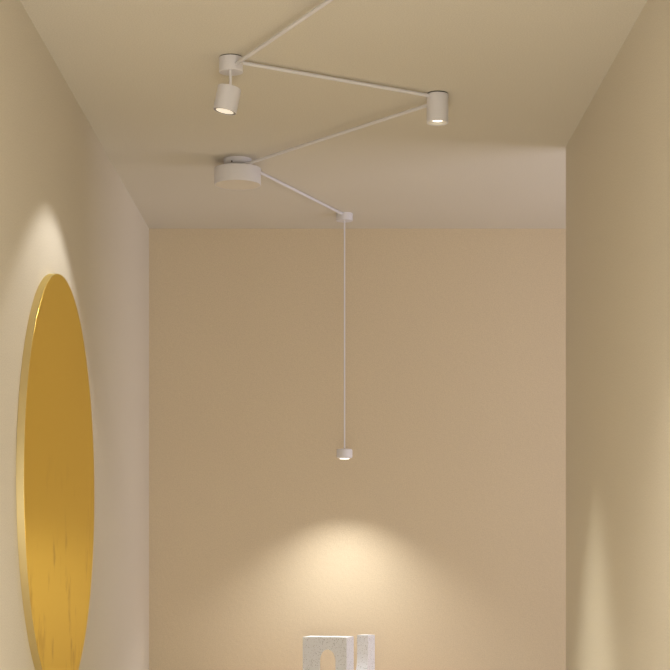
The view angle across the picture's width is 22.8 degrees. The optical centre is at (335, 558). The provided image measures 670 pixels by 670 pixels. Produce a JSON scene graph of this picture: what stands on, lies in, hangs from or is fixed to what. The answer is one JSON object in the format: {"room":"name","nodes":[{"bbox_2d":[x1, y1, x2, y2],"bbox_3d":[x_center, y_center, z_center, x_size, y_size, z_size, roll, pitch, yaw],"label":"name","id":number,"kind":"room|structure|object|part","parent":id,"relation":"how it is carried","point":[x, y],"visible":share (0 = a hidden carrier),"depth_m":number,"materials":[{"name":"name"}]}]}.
{"room":"hallway","nodes":[
{"label":"hallway","id":0,"kind":"room"},
{"bbox_2d":[0,0,148,669],"bbox_3d":[-0.867,-0.050,4.093,0.150,2.700,6.185,0,0,0],"label":"wall","id":1,"kind":"structure","parent":0,"point":[66,210],"depth_m":5.23,"materials":[{"name":"beige paint"}]},
{"bbox_2d":[16,274,93,669],"bbox_3d":[-0.782,-0.202,4.705,0.020,1.196,1.196,0,0,0],"label":"wall mirror","id":2,"kind":"object","parent":1,"relation":"attached to","point":[55,451],"visible":1,"depth_m":4.57,"materials":[{"name":"gold metal"}]},
{"bbox_2d":[20,0,647,228],"bbox_3d":[1.204,-1.475,4.093,4.292,0.150,6.185,0,0,0],"label":"ceiling","id":3,"kind":"structure","parent":0,"point":[519,77],"depth_m":5.09,"materials":[{"name":"paint"}]},
{"bbox_2d":[213,54,242,114],"bbox_3d":[-0.301,-1.321,4.630,0.084,0.158,0.067,0,0,0],"label":"ceiling spotlight","id":4,"kind":"object","parent":3,"relation":"attached to","point":[227,97],"visible":0.95,"depth_m":4.60,"materials":[{"name":"white metal"}]},
{"bbox_3d":[-0.293,-1.334,4.605,0.008,0.046,0.008,0,0,11],"label":"stem","id":5,"kind":"part","parent":4,"relation":"part of","materials":[{"name":"white metal"}]},
{"bbox_2d":[214,156,260,189],"bbox_3d":[-0.344,-1.355,5.816,0.163,0.090,0.163,0,0,0],"label":"ceiling light","id":6,"kind":"object","parent":3,"relation":"attached to","point":[234,174],"visible":1,"depth_m":5.77,"materials":[{"name":"white metal"}]},
{"bbox_2d":[215,180,259,189],"bbox_3d":[-0.344,-1.312,5.816,0.159,0.002,0.159,0,0,0],"label":"diffuser","id":7,"kind":"object","parent":6,"relation":"attached to","point":[224,184],"depth_m":5.81,"materials":[{"name":"beige plastic"}]},
{"bbox_2d":[235,0,332,65],"bbox_3d":[-0.058,-1.373,4.164,0.011,0.011,0.980,0,0,-26],"label":"rod","id":8,"kind":"object","parent":3,"relation":"attached to","point":[325,2],"visible":1,"depth_m":4.31,"materials":[{"name":"white metal"}]},
{"bbox_2d":[261,172,342,214],"bbox_3d":[-0.152,-1.394,6.278,0.012,0.011,0.907,0,0,22],"label":"rod","id":9,"kind":"object","parent":3,"relation":"attached to","point":[262,173],"visible":0.66,"depth_m":6.33,"materials":[{"name":"white metal"}]},
{"bbox_2d":[245,104,426,163],"bbox_3d":[-0.018,-1.375,5.402,0.011,0.011,0.978,0,0,-38],"label":"rod","id":10,"kind":"object","parent":3,"relation":"attached to","point":[424,105],"visible":0.86,"depth_m":5.36,"materials":[{"name":"white metal"}]},
{"bbox_2d":[243,61,429,96],"bbox_3d":[0.006,-1.389,4.811,0.635,0.011,0.011,0,0,-31],"label":"rod","id":11,"kind":"object","parent":3,"relation":"attached to","point":[244,62],"visible":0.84,"depth_m":4.80,"materials":[{"name":"white metal"}]},
{"bbox_2d":[336,212,352,458],"bbox_3d":[0.034,-0.902,6.727,0.067,0.995,0.067,0,0,0],"label":"pendant lamp","id":12,"kind":"object","parent":3,"relation":"hanging from","point":[346,217],"visible":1,"depth_m":6.72,"materials":[{"name":"white metal"}]},
{"bbox_3d":[0.034,-0.908,6.727,0.006,0.924,0.006,0,0,0],"label":"cord","id":13,"kind":"part","parent":12,"relation":"part of","materials":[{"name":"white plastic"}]},
{"bbox_2d":[427,91,447,125],"bbox_3d":[0.305,-1.355,4.993,0.066,0.089,0.066,0,0,0],"label":"ceiling spotlight","id":14,"kind":"object","parent":3,"relation":"attached to","point":[437,102],"visible":1,"depth_m":4.96,"materials":[{"name":"grey metal"}]},
{"bbox_2d":[149,229,565,669],"bbox_3d":[1.279,-0.050,7.110,4.142,2.700,0.150,0,0,0],"label":"wall","id":15,"kind":"structure","parent":0,"point":[441,538],"depth_m":7.04,"materials":[{"name":"beige paint"}]},
{"bbox_2d":[566,0,669,669],"bbox_3d":[0.856,-0.050,3.320,0.150,2.700,4.640,0,0,0],"label":"wall","id":16,"kind":"structure","parent":0,"point":[618,153],"depth_m":4.59,"materials":[{"name":"beige paint"}]},
{"bbox_3d":[-0.075,1.350,1.092,6.850,0.100,12.185,0,0,0],"label":"floor","id":17,"kind":"structure","parent":0,"visible":0},
{"bbox_3d":[0.000,0.940,6.780,1.100,0.720,0.440,0,0,0],"label":"console table","id":18,"kind":"object","parent":17,"relation":"on","visible":0},
{"bbox_2d":[303,636,353,669],"bbox_3d":[-0.031,0.445,6.655,0.183,0.269,0.100,0,0,17],"label":"stone block","id":19,"kind":"object","parent":18,"relation":"on","point":[342,647],"visible":1,"depth_m":6.61,"materials":[{"name":"white stone"}]},
{"bbox_2d":[356,634,374,669],"bbox_3d":[0.106,0.445,6.747,0.051,0.270,0.116,0,0,32],"label":"stone block","id":20,"kind":"object","parent":18,"relation":"on","point":[365,643],"visible":1,"depth_m":6.75,"materials":[{"name":"white stone"}]}
]}

